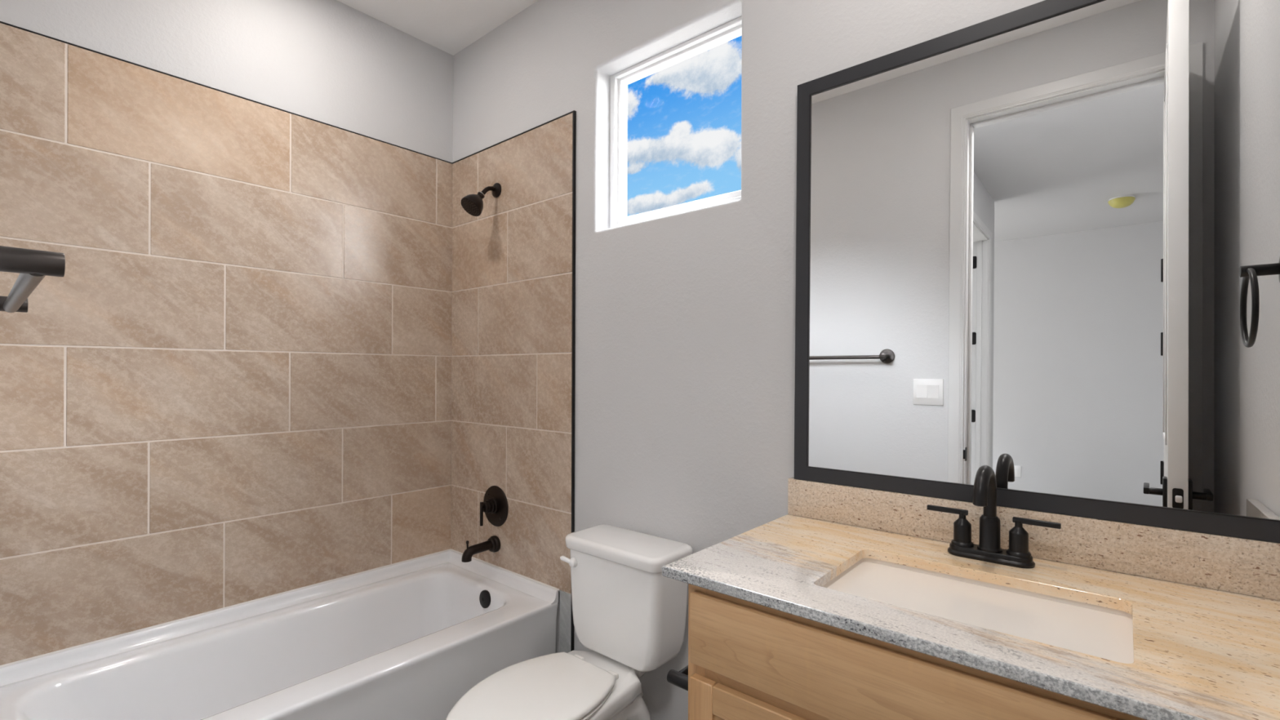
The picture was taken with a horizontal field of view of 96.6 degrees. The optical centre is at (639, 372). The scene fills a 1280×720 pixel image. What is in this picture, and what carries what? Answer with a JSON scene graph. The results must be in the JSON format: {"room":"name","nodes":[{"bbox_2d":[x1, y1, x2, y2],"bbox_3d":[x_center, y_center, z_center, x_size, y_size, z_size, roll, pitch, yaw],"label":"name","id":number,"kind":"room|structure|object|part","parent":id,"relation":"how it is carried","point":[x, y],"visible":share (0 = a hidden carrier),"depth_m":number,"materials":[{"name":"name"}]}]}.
{"room":"bathroom","nodes":[
{"label":"bathroom","id":0,"kind":"room"},
{"bbox_2d":[0,0,453,667],"bbox_3d":[-1.476,-0.115,2.156,0.132,2.820,1.640,0,0,40],"label":"wall","id":1,"kind":"structure","parent":0,"point":[233,388],"depth_m":2.02,"materials":[{"name":"beige tile"}]},
{"bbox_2d":[337,0,537,55],"bbox_3d":[-0.346,-1.571,1.298,2.957,0.100,1.790,0,0,40],"label":"ceiling","id":2,"kind":"structure","parent":0,"point":[450,26],"depth_m":2.44,"materials":[{"name":"white paint"}]},
{"bbox_2d":[450,0,1044,719],"bbox_3d":[0.176,-0.109,1.918,2.957,2.820,0.162,0,0,40],"label":"wall","id":3,"kind":"structure","parent":0,"point":[637,376],"depth_m":2.04,"materials":[{"name":"grey paint"}]},
{"bbox_2d":[460,182,501,216],"bbox_3d":[-0.680,-0.745,2.435,0.096,0.166,0.169,0,0,40],"label":"shower","id":4,"kind":"object","parent":3,"relation":"attached to","point":[473,204],"visible":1,"depth_m":2.40,"materials":[{"name":"black metal"}]},
{"bbox_3d":[-0.656,-0.779,2.463,0.019,0.057,0.081,0,0,40],"label":"shower arm","id":5,"kind":"part","parent":4,"relation":"part of","materials":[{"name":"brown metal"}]},
{"bbox_2d":[461,535,500,562],"bbox_3d":[-0.685,0.748,2.436,0.070,0.084,0.166,0,0,40],"label":"tub spout","id":6,"kind":"object","parent":3,"relation":"attached to","point":[493,543],"visible":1,"depth_m":2.43,"materials":[{"name":"black metal"}]},
{"bbox_3d":[-0.693,0.759,2.427,0.040,0.060,0.141,0,0,40],"label":"spout","id":7,"kind":"part","parent":6,"relation":"part of","materials":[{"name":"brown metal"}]},
{"bbox_2d":[480,485,508,526],"bbox_3d":[-0.657,0.586,2.469,0.177,0.177,0.081,0,0,40],"label":"shower valve","id":8,"kind":"object","parent":3,"relation":"attached to","point":[495,505],"visible":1,"depth_m":2.46,"materials":[{"name":"black metal"}]},
{"bbox_3d":[-0.676,0.607,2.446,0.014,0.102,0.020,0,0,40],"label":"lever handle","id":9,"kind":"part","parent":8,"relation":"part of","materials":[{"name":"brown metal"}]},
{"bbox_3d":[-0.579,-0.074,2.464,0.842,1.844,0.009,0,0,40],"label":"tile panel","id":10,"kind":"part","parent":3,"relation":"part of","materials":[{"name":"beige tile"}]},
{"bbox_2d":[609,16,742,228],"bbox_3d":[0.141,-0.827,2.006,0.611,0.602,0.074,0,0,40],"label":"window","id":11,"kind":"structure","parent":3,"relation":"in","point":[619,82],"depth_m":2.12,"materials":[{"name":"white plastic"}]},
{"bbox_2d":[787,476,1279,600],"bbox_3d":[0.787,0.347,1.286,0.963,0.100,0.029,0,0,40],"label":"backsplash","id":12,"kind":"structure","parent":3,"relation":"attached to","point":[1242,566],"depth_m":1.16,"materials":[{"name":"beige stone"}]},
{"bbox_2d":[794,0,1279,542],"bbox_3d":[0.796,-0.250,1.280,0.944,1.091,0.017,0,-1,40],"label":"mirror","id":13,"kind":"object","parent":3,"relation":"attached to","point":[1037,245],"visible":0.88,"depth_m":1.20,"materials":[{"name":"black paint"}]},
{"bbox_3d":[-0.366,1.324,1.286,2.717,0.050,1.520,0,0,40],"label":"floor","id":14,"kind":"structure","parent":0,"visible":0},
{"bbox_2d":[0,550,558,719],"bbox_3d":[-1.099,1.073,1.906,0.772,0.446,1.502,0,0,40],"label":"bathtub","id":15,"kind":"object","parent":14,"relation":"on","point":[408,640],"visible":0.99,"depth_m":1.94,"materials":[{"name":"white ceramic"}]},
{"bbox_2d":[445,524,692,719],"bbox_3d":[-0.214,0.923,1.664,0.416,0.752,0.730,0,0,40],"label":"toilet","id":16,"kind":"object","parent":14,"relation":"on","point":[632,616],"visible":0.97,"depth_m":1.72,"materials":[{"name":"white porcelain"},{"name":"white plastic"}]},
{"bbox_3d":[-0.308,0.900,1.580,0.348,0.018,0.476,0,0,40],"label":"lid","id":17,"kind":"part","parent":16,"relation":"part of","materials":[{"name":"white plastic"}]},
{"bbox_3d":[-0.237,0.632,1.902,0.066,0.033,0.021,0,0,31],"label":"flush lever","id":18,"kind":"part","parent":16,"relation":"part of","materials":[{"name":"white plastic"}]},
{"bbox_3d":[-0.242,1.112,1.659,0.346,0.374,0.684,0,0,40],"label":"bowl","id":19,"kind":"part","parent":16,"relation":"part of","materials":[{"name":"white ceramic"}]},
{"bbox_3d":[-0.043,0.569,1.864,0.416,0.044,0.205,0,0,40],"label":"tank lid","id":20,"kind":"part","parent":16,"relation":"part of","materials":[{"name":"white ceramic"}]},
{"bbox_3d":[-0.042,0.756,1.867,0.392,0.336,0.183,0,0,40],"label":"tank","id":21,"kind":"part","parent":16,"relation":"part of","materials":[{"name":"white ceramic"}]},
{"bbox_2d":[688,583,1146,719],"bbox_3d":[0.618,0.859,1.054,0.915,0.886,0.578,0,0,40],"label":"vanity cabinet","id":22,"kind":"object","parent":14,"relation":"on","point":[748,660],"visible":0.7,"depth_m":0.95,"materials":[{"name":"brown wood"}]},
{"bbox_2d":[666,665,688,691],"bbox_3d":[0.138,0.652,1.253,0.076,0.062,0.196,0,0,40],"label":"toilet paper holder","id":23,"kind":"object","parent":22,"relation":"attached to","point":[678,678],"visible":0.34,"depth_m":1.21,"materials":[{"name":"black metal"}]},
{"bbox_3d":[0.133,0.650,1.278,0.017,0.017,0.165,0,0,40],"label":"roll arm","id":24,"kind":"part","parent":23,"relation":"part of","materials":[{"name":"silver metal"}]},
{"bbox_3d":[0.270,0.884,0.986,0.347,0.484,0.010,0,0,40],"label":"door","id":25,"kind":"part","parent":22,"relation":"part of","materials":[{"name":"brown wood"}]},
{"bbox_3d":[0.270,0.624,0.984,0.332,0.054,0.020,0,0,40],"label":"rail","id":26,"kind":"part","parent":22,"relation":"part of","materials":[{"name":"brown wood"}]},
{"bbox_3d":[0.451,0.587,0.856,0.831,0.050,0.018,0,0,40],"label":"frame rail","id":27,"kind":"part","parent":22,"relation":"part of","materials":[{"name":"brown wood"}]},
{"bbox_2d":[662,514,1279,719],"bbox_3d":[0.603,0.406,1.072,0.966,0.020,0.593,0,0,40],"label":"countertop","id":28,"kind":"structure","parent":22,"relation":"on","point":[1200,653],"depth_m":0.92,"materials":[{"name":"beige stone"}]},
{"bbox_2d":[822,558,1133,663],"bbox_3d":[0.585,0.487,1.027,0.508,0.140,0.339,0,0,40],"label":"sink","id":29,"kind":"object","parent":28,"relation":"in","point":[1104,633],"visible":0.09,"depth_m":1.03,"materials":[{"name":"white ceramic"}]},
{"bbox_2d":[927,465,1061,568],"bbox_3d":[0.743,0.294,1.213,0.178,0.204,0.180,0,0,-5],"label":"faucet","id":30,"kind":"object","parent":28,"relation":"on","point":[988,548],"visible":1,"depth_m":1.19,"materials":[{"name":"black metal"}]},
{"bbox_3d":[0.681,0.306,1.265,0.081,0.010,0.010,0,0,40],"label":"lever","id":31,"kind":"part","parent":30,"relation":"part of","materials":[{"name":"black metal"}]},
{"bbox_3d":[0.704,0.342,1.246,0.043,0.071,0.043,0,0,40],"label":"handle","id":32,"kind":"part","parent":30,"relation":"part of","materials":[{"name":"black metal"}]},
{"bbox_3d":[0.709,0.255,1.171,0.025,0.126,0.133,0,0,40],"label":"gooseneck spout","id":33,"kind":"part","parent":30,"relation":"part of","materials":[{"name":"black metal"}]},
{"bbox_3d":[0.743,0.341,1.213,0.047,0.072,0.047,0,0,40],"label":"spout","id":34,"kind":"part","parent":30,"relation":"part of","materials":[{"name":"black metal"}]},
{"bbox_3d":[0.743,0.387,1.213,0.160,0.020,0.056,0,0,40],"label":"plate","id":35,"kind":"part","parent":30,"relation":"part of","materials":[{"name":"black metal"}]},
{"bbox_3d":[0.782,0.342,1.179,0.043,0.071,0.043,0,0,40],"label":"handle","id":36,"kind":"part","parent":30,"relation":"part of","materials":[{"name":"black metal"}]},
{"bbox_3d":[0.805,0.306,1.160,0.081,0.010,0.010,0,0,40],"label":"lever","id":37,"kind":"part","parent":30,"relation":"part of","materials":[{"name":"black metal"}]},
{"bbox_3d":[-0.892,-0.113,0.662,2.717,2.820,0.120,0,0,40],"label":"wall","id":38,"kind":"structure","parent":0,"visible":0},
{"bbox_2d":[0,245,65,312],"bbox_3d":[-0.908,-0.121,0.808,0.686,0.073,0.083,0,0,40],"label":"towel bar","id":39,"kind":"object","parent":38,"relation":"attached to","point":[32,265],"visible":1,"depth_m":0.63,"materials":[{"name":"black metal"}]},
{"bbox_3d":[-1.141,-0.122,1.007,0.073,0.073,0.083,0,0,40],"label":"wall post","id":40,"kind":"part","parent":39,"relation":"part of","materials":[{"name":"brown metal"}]},
{"bbox_3d":[-0.894,-0.115,0.824,0.613,0.019,0.019,0,0,40],"label":"rail","id":41,"kind":"part","parent":39,"relation":"part of","materials":[{"name":"silver metal"}]},
{"bbox_3d":[-0.674,-0.120,0.610,0.073,0.073,0.083,0,0,40],"label":"wall post","id":42,"kind":"part","parent":39,"relation":"part of","materials":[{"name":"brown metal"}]}
]}

